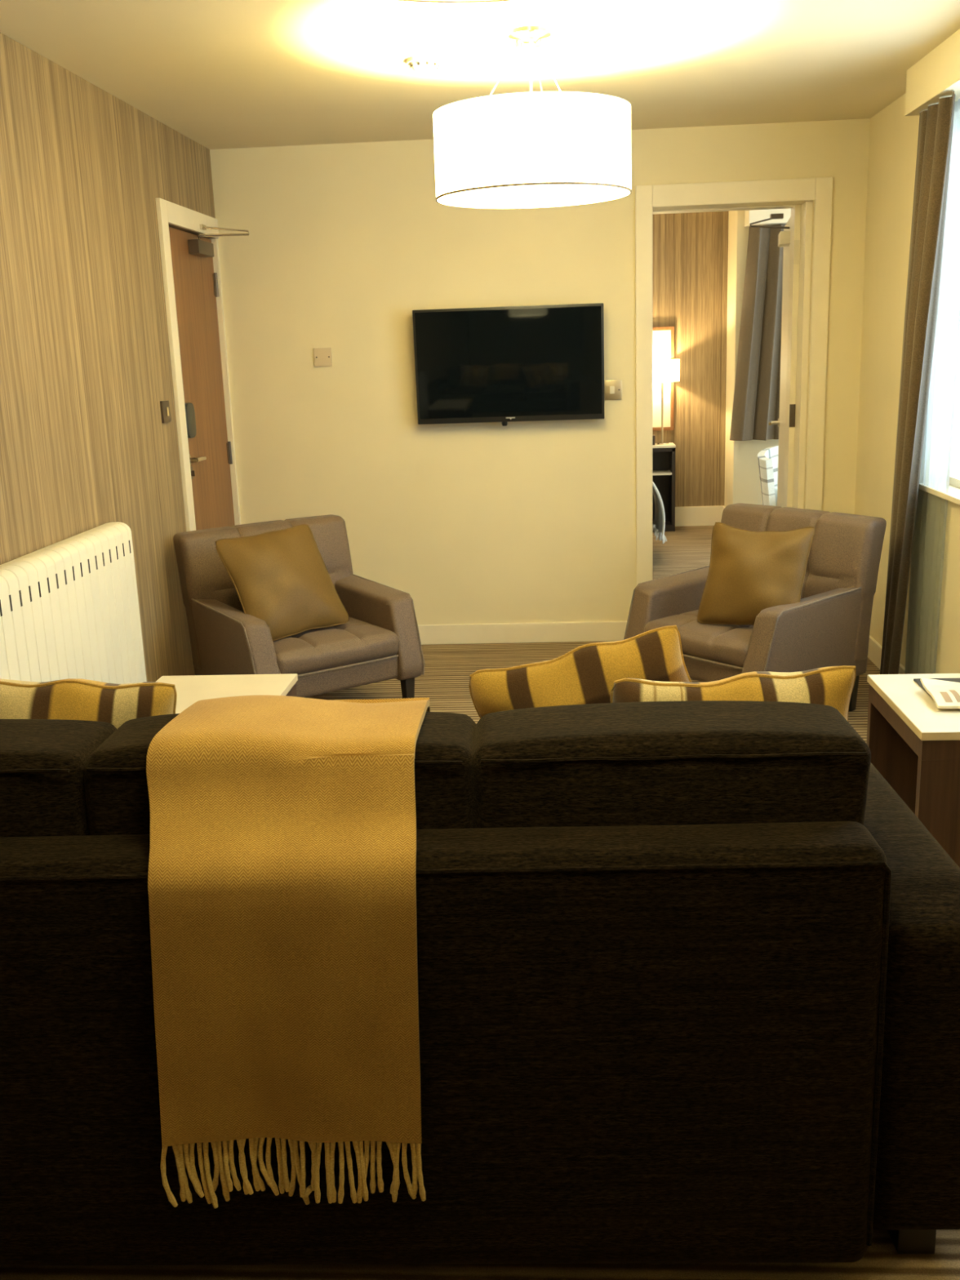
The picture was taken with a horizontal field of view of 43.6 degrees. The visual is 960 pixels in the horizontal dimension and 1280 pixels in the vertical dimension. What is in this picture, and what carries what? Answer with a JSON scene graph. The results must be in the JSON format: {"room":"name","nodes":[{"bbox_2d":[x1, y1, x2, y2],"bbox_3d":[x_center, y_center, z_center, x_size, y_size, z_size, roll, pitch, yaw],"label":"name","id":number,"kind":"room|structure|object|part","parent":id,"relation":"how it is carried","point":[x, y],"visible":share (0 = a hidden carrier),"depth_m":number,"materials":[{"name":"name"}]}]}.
{"room":"hotel room","nodes":[
{"label":"hotel room","id":0,"kind":"room"},
{"bbox_2d":[0,32,215,681],"bbox_3d":[-1.569,-0.157,1.956,0.200,2.385,8.070,-1,14,4],"label":"wall","id":1,"kind":"structure","parent":0,"point":[86,367],"depth_m":4.10,"materials":[{"name":"paper"}]},
{"bbox_2d":[160,400,170,422],"bbox_3d":[-1.273,-0.927,4.869,0.016,0.088,0.088,-1,14,4],"label":"light switch","id":2,"kind":"object","parent":1,"relation":"attached to","point":[165,406],"visible":1,"depth_m":4.85,"materials":[{"name":"metal"}]},
{"bbox_2d":[155,197,248,531],"bbox_3d":[-1.166,-0.869,5.470,0.265,2.075,0.870,-1,14,4],"label":"door","id":3,"kind":"structure","parent":1,"relation":"in","point":[191,266],"depth_m":5.40,"materials":[{"name":"brown wood"}]},
{"bbox_3d":[-1.260,-0.728,5.245,0.024,0.055,0.075,-1,14,4],"label":"lock plate","id":4,"kind":"part","parent":3,"relation":"part of","materials":[{"name":"metal"}]},
{"bbox_3d":[-1.245,-0.794,5.273,0.052,0.056,0.148,-1,14,4],"label":"handle","id":5,"kind":"part","parent":3,"relation":"part of","materials":[{"name":"silver metal"}]},
{"bbox_3d":[-1.155,-1.816,5.399,0.251,0.034,0.012,-12,17,-36],"label":"closer arm","id":6,"kind":"part","parent":3,"relation":"part of","materials":[{"name":"silver metal"}]},
{"bbox_2d":[0,0,959,213],"bbox_3d":[1.006,-1.886,3.428,5.197,0.100,12.070,-1,14,4],"label":"ceiling","id":7,"kind":"structure","parent":0,"point":[220,74],"depth_m":3.97,"materials":[{"name":"paint"}]},
{"bbox_2d":[406,54,442,74],"bbox_3d":[-0.185,-1.908,3.990,0.120,0.042,0.120,-1,14,4],"label":"smoke detector","id":8,"kind":"object","parent":7,"relation":"attached to","point":[423,64],"visible":1,"depth_m":3.96,"materials":[{"name":"white plastic"}]},
{"bbox_2d":[396,0,515,2],"bbox_3d":[-0.001,-1.025,1.270,0.616,0.481,0.616,-3,14,-3],"label":"pendant lamp","id":9,"kind":"object","parent":7,"relation":"hanging from","point":[424,1],"visible":1,"depth_m":1.62,"materials":[{"name":"beige"}]},
{"bbox_3d":[0.003,-0.914,1.297,0.614,0.250,0.614,-3,14,-3],"label":"lamp shade","id":10,"kind":"part","parent":9,"relation":"part of","materials":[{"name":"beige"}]},
{"bbox_2d":[432,25,631,208],"bbox_3d":[0.161,-1.632,3.736,0.616,0.481,0.616,-3,14,-3],"label":"pendant lamp","id":11,"kind":"object","parent":7,"relation":"hanging from","point":[535,149],"visible":1,"depth_m":3.52,"materials":[{"name":"beige fabric"}]},
{"bbox_3d":[0.165,-1.521,3.763,0.614,0.250,0.614,-3,14,-3],"label":"lamp shade","id":12,"kind":"part","parent":11,"relation":"part of","materials":[{"name":"beige fabric"}]},
{"bbox_2d":[439,184,628,205],"bbox_3d":[0.168,-1.411,3.790,0.602,0.004,0.602,-3,14,-3],"label":"diffuser","id":13,"kind":"object","parent":11,"relation":"attached to","point":[449,194],"depth_m":3.81,"materials":[{"name":"beige plastic"}]},
{"bbox_2d":[0,525,959,1279],"bbox_3d":[1.091,0.527,4.016,5.197,0.100,12.070,-1,14,4],"label":"floor","id":14,"kind":"structure","parent":0,"point":[448,668],"depth_m":1.96,"materials":[{"name":"wood"}]},
{"bbox_2d":[0,521,146,684],"bbox_3d":[-1.293,0.199,3.587,0.089,0.902,1.455,-1,14,4],"label":"radiator","id":15,"kind":"object","parent":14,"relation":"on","point":[69,608],"visible":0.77,"depth_m":3.71,"materials":[{"name":"metal"}]},
{"bbox_2d":[155,673,297,713],"bbox_3d":[-0.794,0.406,3.557,0.432,0.480,0.542,-1,14,4],"label":"side table","id":16,"kind":"object","parent":14,"relation":"on","point":[192,689],"visible":0.16,"depth_m":3.64,"materials":[{"name":"beige wood"}]},
{"bbox_2d":[173,514,424,698],"bbox_3d":[-0.728,-0.064,4.874,0.754,0.766,0.716,-11,17,-34],"label":"armchair","id":17,"kind":"object","parent":14,"relation":"on","point":[380,640],"visible":0.77,"depth_m":4.79,"materials":[{"name":"grey fabric"}]},
{"bbox_3d":[-0.961,0.042,4.686,0.120,0.364,0.643,-11,17,-34],"label":"arm","id":18,"kind":"part","parent":17,"relation":"part of"},
{"bbox_3d":[-0.883,-0.208,5.059,0.754,0.564,0.192,-11,17,-34],"label":"backrest","id":19,"kind":"part","parent":17,"relation":"part of","materials":[{"name":"grey fabric"}]},
{"bbox_2d":[215,524,349,641],"bbox_3d":[-0.775,-0.228,4.740,0.452,0.397,0.253,-13,18,-39],"label":"cushion","id":20,"kind":"object","parent":17,"relation":"on","point":[282,579],"visible":0.9,"depth_m":4.68,"materials":[{"name":"fabric"}]},
{"bbox_2d":[272,617,398,675],"bbox_3d":[-0.704,0.001,4.857,0.552,0.122,0.612,-11,17,-34],"label":"seat cushion","id":21,"kind":"object","parent":17,"relation":"on","point":[361,643],"depth_m":4.65,"materials":[{"name":"grey fabric"}]},
{"bbox_3d":[-0.724,0.092,4.914,0.576,0.100,0.660,-11,17,-34],"label":"seat","id":22,"kind":"part","parent":17,"relation":"part of","materials":[{"name":"grey fabric"}]},
{"bbox_3d":[-0.453,-0.060,5.032,0.120,0.364,0.643,-11,17,-34],"label":"arm","id":23,"kind":"part","parent":17,"relation":"part of"},
{"bbox_3d":[-0.292,0.226,4.880,0.046,0.170,0.048,-11,17,-34],"label":"leg","id":24,"kind":"part","parent":17,"relation":"part of","materials":[{"name":"black wood"}]},
{"bbox_2d":[0,700,959,1266],"bbox_3d":[-0.290,0.507,2.251,2.170,0.869,0.916,-1,14,2],"label":"sofa","id":25,"kind":"object","parent":14,"relation":"on","point":[688,972],"visible":0.74,"depth_m":1.82,"materials":[{"name":"black fabric"}]},
{"bbox_2d":[0,719,116,837],"bbox_3d":[-0.913,0.366,1.995,0.614,0.431,0.241,-1,14,2],"label":"cushion","id":26,"kind":"object","parent":25,"relation":"on","point":[46,785],"depth_m":1.87,"materials":[{"name":"black fabric"}]},
{"bbox_2d":[0,678,177,728],"bbox_3d":[-0.768,0.250,2.239,0.457,0.443,0.226,-2,14,-2],"label":"cushion","id":27,"kind":"object","parent":25,"relation":"on","point":[69,699],"visible":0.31,"depth_m":2.12,"materials":[{"name":"fabric"}]},
{"bbox_2d":[83,711,475,835],"bbox_3d":[-0.307,0.350,1.971,0.615,0.431,0.241,-1,14,2],"label":"cushion","id":28,"kind":"object","parent":25,"relation":"on","point":[116,797],"depth_m":1.86,"materials":[{"name":"black fabric"}]},
{"bbox_2d":[146,694,430,1208],"bbox_3d":[-0.284,0.467,1.976,0.426,0.719,0.493,-1,14,4],"label":"throw blanket","id":29,"kind":"object","parent":25,"relation":"on","point":[282,886],"visible":1,"depth_m":1.77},
{"bbox_2d":[468,625,692,718],"bbox_3d":[0.232,0.190,2.338,0.498,0.466,0.187,-2,14,1],"label":"cushion","id":30,"kind":"object","parent":25,"relation":"on","point":[587,673],"visible":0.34,"depth_m":2.24,"materials":[{"name":"yellow fabric"}]},
{"bbox_2d":[471,700,871,828],"bbox_3d":[0.299,0.335,1.947,0.614,0.431,0.241,-1,14,2],"label":"cushion","id":31,"kind":"object","parent":25,"relation":"on","point":[696,764],"depth_m":1.82,"materials":[{"name":"black fabric"}]},
{"bbox_2d":[610,665,856,721],"bbox_3d":[0.456,0.244,2.158,0.417,0.427,0.245,2,14,14],"label":"cushion","id":32,"kind":"object","parent":25,"relation":"on","point":[832,686],"visible":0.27,"depth_m":2.05,"materials":[{"name":"fabric"}]},
{"bbox_3d":[0.708,0.570,2.256,0.180,0.570,0.870,-1,14,2],"label":"arm","id":33,"kind":"part","parent":25,"relation":"part of"},
{"bbox_3d":[0.706,0.961,1.966,0.060,0.055,0.060,-1,14,2],"label":"leg","id":34,"kind":"part","parent":25,"relation":"part of","materials":[{"name":"brown wood"}]},
{"bbox_2d":[652,442,675,532],"bbox_3d":[1.293,-1.200,9.448,0.466,0.668,0.253,-1,14,4],"label":"nightstand","id":35,"kind":"object","parent":14,"relation":"on","point":[663,455],"visible":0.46,"depth_m":9.49,"materials":[{"name":"black laminate"}]},
{"bbox_2d":[652,435,655,444],"bbox_3d":[1.317,-1.550,9.309,0.080,0.075,0.052,-1,14,4],"label":"alarm clock","id":36,"kind":"object","parent":35,"relation":"on","point":[653,436],"visible":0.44,"depth_m":9.28,"materials":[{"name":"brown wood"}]},
{"bbox_2d":[652,470,671,475],"bbox_3d":[1.289,-1.310,9.415,0.410,0.016,0.235,-1,14,4],"label":"shelf","id":37,"kind":"object","parent":35,"relation":"attached to","point":[655,473],"depth_m":9.35,"materials":[{"name":"beige laminate"}]},
{"bbox_2d":[652,359,679,444],"bbox_3d":[1.410,-1.837,9.280,0.260,0.640,0.260,-1,14,4],"label":"table lamp","id":38,"kind":"object","parent":35,"relation":"on","point":[663,371],"visible":0.82,"depth_m":9.12,"materials":[{"name":"silver metal"}]},
{"bbox_3d":[1.402,-2.069,9.223,0.260,0.162,0.260,-1,14,4],"label":"lamp shade","id":39,"kind":"part","parent":38,"relation":"part of","materials":[{"name":"beige fabric"}]},
{"bbox_2d":[623,502,886,711],"bbox_3d":[1.072,-0.103,4.776,0.716,0.766,0.754,-12,17,-36],"label":"armchair","id":40,"kind":"object","parent":14,"relation":"on","point":[829,625],"visible":0.74,"depth_m":4.60,"materials":[{"name":"grey fabric"}]},
{"bbox_3d":[0.858,-0.101,5.011,0.643,0.364,0.120,-12,17,-36],"label":"arm","id":41,"kind":"part","parent":40,"relation":"part of"},
{"bbox_2d":[644,609,753,667],"bbox_3d":[1.043,-0.039,4.768,0.612,0.122,0.552,-12,17,-36],"label":"seat cushion","id":42,"kind":"object","parent":40,"relation":"on","point":[708,646],"depth_m":4.56,"materials":[{"name":"grey fabric"}]},
{"bbox_3d":[1.079,0.052,4.816,0.660,0.100,0.576,-12,17,-36],"label":"seat","id":43,"kind":"part","parent":40,"relation":"part of","materials":[{"name":"grey fabric"}]},
{"bbox_2d":[697,522,814,625],"bbox_3d":[1.040,-0.243,4.554,0.429,0.382,0.193,9,17,38],"label":"cushion","id":44,"kind":"object","parent":40,"relation":"on","point":[750,572],"visible":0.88,"depth_m":4.51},
{"bbox_3d":[1.277,-0.246,4.905,0.192,0.564,0.754,-12,17,-36],"label":"backrest","id":45,"kind":"part","parent":40,"relation":"part of","materials":[{"name":"grey fabric"}]},
{"bbox_3d":[1.235,0.004,4.526,0.643,0.364,0.120,-12,17,-36],"label":"arm","id":46,"kind":"part","parent":40,"relation":"part of"},
{"bbox_3d":[1.468,0.196,4.748,0.048,0.170,0.046,-12,17,-36],"label":"leg","id":47,"kind":"part","parent":40,"relation":"part of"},
{"bbox_2d":[757,445,778,506],"bbox_3d":[2.317,-1.022,8.526,0.739,0.690,0.630,-6,14,-16],"label":"chair","id":48,"kind":"object","parent":14,"relation":"on","point":[767,458],"visible":0.26,"depth_m":8.40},
{"bbox_3d":[2.338,-1.001,8.457,0.480,0.130,0.480,-6,14,-16],"label":"seat","id":49,"kind":"part","parent":48,"relation":"part of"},
{"bbox_2d":[866,673,959,867],"bbox_3d":[1.342,0.395,3.297,0.432,0.480,0.542,-1,14,4],"label":"side table","id":50,"kind":"object","parent":14,"relation":"on","point":[913,744],"visible":0.72,"depth_m":3.14,"materials":[{"name":"beige laminate"}]},
{"bbox_3d":[1.359,0.372,3.549,0.422,0.405,0.030,-1,14,4],"label":"panel","id":51,"kind":"part","parent":50,"relation":"part of","materials":[{"name":"brown wood"}]},
{"bbox_2d":[913,677,959,697],"bbox_3d":[1.374,0.141,3.307,0.280,0.006,0.255,-1,14,4],"label":"folder","id":52,"kind":"object","parent":50,"relation":"on","point":[917,681],"visible":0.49,"depth_m":3.41,"materials":[{"name":"black plastic"}]},
{"bbox_2d":[920,677,959,708],"bbox_3d":[1.361,0.142,3.222,0.301,0.030,0.202,0,14,7],"label":"booklet","id":53,"kind":"object","parent":52,"relation":"on","point":[945,694],"visible":1,"depth_m":3.23,"materials":[{"name":"paper"}]},
{"bbox_3d":[1.327,0.491,3.063,0.422,0.405,0.030,-1,14,4],"label":"panel","id":54,"kind":"part","parent":50,"relation":"part of","materials":[{"name":"brown wood"}]},
{"bbox_3d":[0.407,-0.927,8.599,1.500,0.520,1.550,-1,14,4],"label":"bed","id":55,"kind":"object","parent":14,"relation":"on","visible":0},
{"bbox_2d":[652,480,666,543],"bbox_3d":[1.018,-0.953,8.367,0.551,0.508,0.606,-1,14,4],"label":"throw","id":56,"kind":"object","parent":55,"relation":"on","point":[660,516],"visible":0.42,"depth_m":8.20,"materials":[{"name":"white fabric"}]},
{"bbox_2d":[209,118,870,625],"bbox_3d":[0.293,-1.179,5.877,3.411,2.385,0.250,-1,14,4],"label":"wall","id":57,"kind":"structure","parent":0,"point":[517,522],"depth_m":5.74,"materials":[{"name":"beige paint"}]},
{"bbox_2d":[313,347,332,366],"bbox_3d":[-0.755,-1.359,5.766,0.086,0.086,0.010,-1,14,4],"label":"blank wall plate","id":58,"kind":"object","parent":57,"relation":"attached to","point":[322,356],"visible":1,"depth_m":5.76,"materials":[{"name":"plastic"}]},
{"bbox_2d":[412,302,604,426],"bbox_3d":[0.139,-1.291,5.669,0.888,0.548,0.112,-1,14,4],"label":"television","id":59,"kind":"object","parent":57,"relation":"attached to","point":[504,365],"visible":1,"depth_m":5.62,"materials":[{"name":"black plastic"}]},
{"bbox_2d":[417,621,626,644],"bbox_3d":[0.324,-0.038,6.020,3.011,0.100,0.014,-1,14,4],"label":"baseboard","id":60,"kind":"structure","parent":57,"relation":"attached to","point":[598,631],"depth_m":6.02,"materials":[{"name":"paint"}]},
{"bbox_2d":[604,379,622,399],"bbox_3d":[0.632,-1.190,5.715,0.086,0.092,0.017,-1,14,4],"label":"switch","id":61,"kind":"object","parent":57,"relation":"attached to","point":[612,388],"visible":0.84,"depth_m":5.71,"materials":[{"name":"white plastic"}]},
{"bbox_2d":[635,177,832,585],"bbox_3d":[1.225,-1.165,6.200,0.895,2.143,1.026,-1,14,4],"label":"door frame","id":62,"kind":"structure","parent":57,"relation":"in","point":[795,238],"depth_m":5.66,"materials":[{"name":"paint"}]},
{"bbox_3d":[1.431,-2.026,5.816,0.215,0.053,0.250,-1,14,4],"label":"closer arm","id":63,"kind":"part","parent":62,"relation":"part of","materials":[{"name":"metal"}]},
{"bbox_3d":[1.618,-1.194,6.606,0.064,0.048,0.114,1,14,11],"label":"handle","id":64,"kind":"part","parent":62,"relation":"part of","materials":[{"name":"silver metal"}]},
{"bbox_2d":[652,211,728,506],"bbox_3d":[0.376,-2.076,9.546,3.102,2.385,0.200,-1,14,4],"label":"wall","id":65,"kind":"structure","parent":0,"point":[690,251],"depth_m":9.29,"materials":[{"name":"wood"}]},
{"bbox_2d":[652,326,674,431],"bbox_3d":[1.291,-2.034,9.379,0.445,0.790,0.030,-1,14,4],"label":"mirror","id":66,"kind":"object","parent":65,"relation":"attached to","point":[663,338],"visible":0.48,"depth_m":9.38,"materials":[{"name":"beige mirror"}]},
{"bbox_2d":[675,506,725,526],"bbox_3d":[0.492,-0.915,9.479,2.902,0.155,0.470,-1,14,4],"label":"baseboard","id":67,"kind":"structure","parent":65,"relation":"attached to","point":[696,515],"depth_m":9.60,"materials":[{"name":"paint"}]},
{"bbox_2d":[724,210,778,506],"bbox_3d":[2.953,-2.067,9.139,2.095,2.385,0.670,-1,14,4],"label":"wall","id":68,"kind":"structure","parent":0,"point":[742,479],"depth_m":9.03,"materials":[{"name":"beige paint"}]},
{"bbox_2d":[744,208,791,226],"bbox_3d":[2.807,-3.039,8.447,1.835,0.160,0.215,-1,14,4],"label":"pelmet","id":69,"kind":"object","parent":68,"relation":"attached to","point":[750,215],"visible":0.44,"depth_m":8.41,"materials":[{"name":"paint"}]},
{"bbox_2d":[729,224,785,440],"bbox_3d":[2.198,-2.210,8.671,0.742,1.505,0.124,-1,14,4],"label":"curtain","id":70,"kind":"object","parent":69,"relation":"hanging from","point":[756,400],"visible":0.44,"depth_m":8.70,"materials":[{"name":"grey fabric"}]},
{"bbox_2d":[854,93,959,673],"bbox_3d":[1.634,-0.215,1.735,0.200,2.385,8.070,-1,14,4],"label":"wall","id":71,"kind":"structure","parent":0,"point":[893,135],"depth_m":5.16,"materials":[{"name":"beige paint"}]},
{"bbox_2d":[867,635,905,674],"bbox_3d":[1.565,0.898,2.006,0.014,0.100,8.056,-1,14,4],"label":"baseboard","id":72,"kind":"structure","parent":71,"relation":"attached to","point":[874,651],"depth_m":5.39,"materials":[{"name":"paint"}]},
{"bbox_2d":[904,28,959,115],"bbox_3d":[1.535,-1.664,2.984,0.117,0.157,2.970,-1,14,4],"label":"pelmet","id":73,"kind":"object","parent":71,"relation":"attached to","point":[935,76],"visible":0.76,"depth_m":4.10,"materials":[{"name":"beige paint"}]},
{"bbox_2d":[880,90,955,674],"bbox_3d":[1.642,-0.827,4.519,0.073,2.195,0.567,-1,14,4],"label":"curtain","id":74,"kind":"object","parent":73,"relation":"hanging from","point":[935,126],"visible":0.94,"depth_m":4.44,"materials":[{"name":"grey fabric"}]},
{"bbox_2d":[904,98,959,674],"bbox_3d":[1.692,-0.816,4.446,0.019,2.184,0.459,-1,14,4],"label":"window","id":75,"kind":"structure","parent":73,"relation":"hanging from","point":[930,527],"depth_m":4.43,"materials":[{"name":"white glass"}]},
{"bbox_2d":[918,340,959,505],"bbox_3d":[1.686,-0.973,3.408,0.160,1.340,2.280,-1,14,4],"label":"window","id":76,"kind":"structure","parent":71,"relation":"in","point":[953,495],"depth_m":4.55,"materials":[{"name":"paint"}]},
{"bbox_3d":[1.678,-0.331,3.566,0.100,0.020,2.278,-1,14,4],"label":"sill","id":77,"kind":"part","parent":76,"relation":"part of","materials":[{"name":"paint"}]},
{"bbox_3d":[1.736,-0.973,3.404,0.060,1.340,2.280,-1,14,4],"label":"frame","id":78,"kind":"part","parent":76,"relation":"part of","materials":[{"name":"paint"}]}
]}

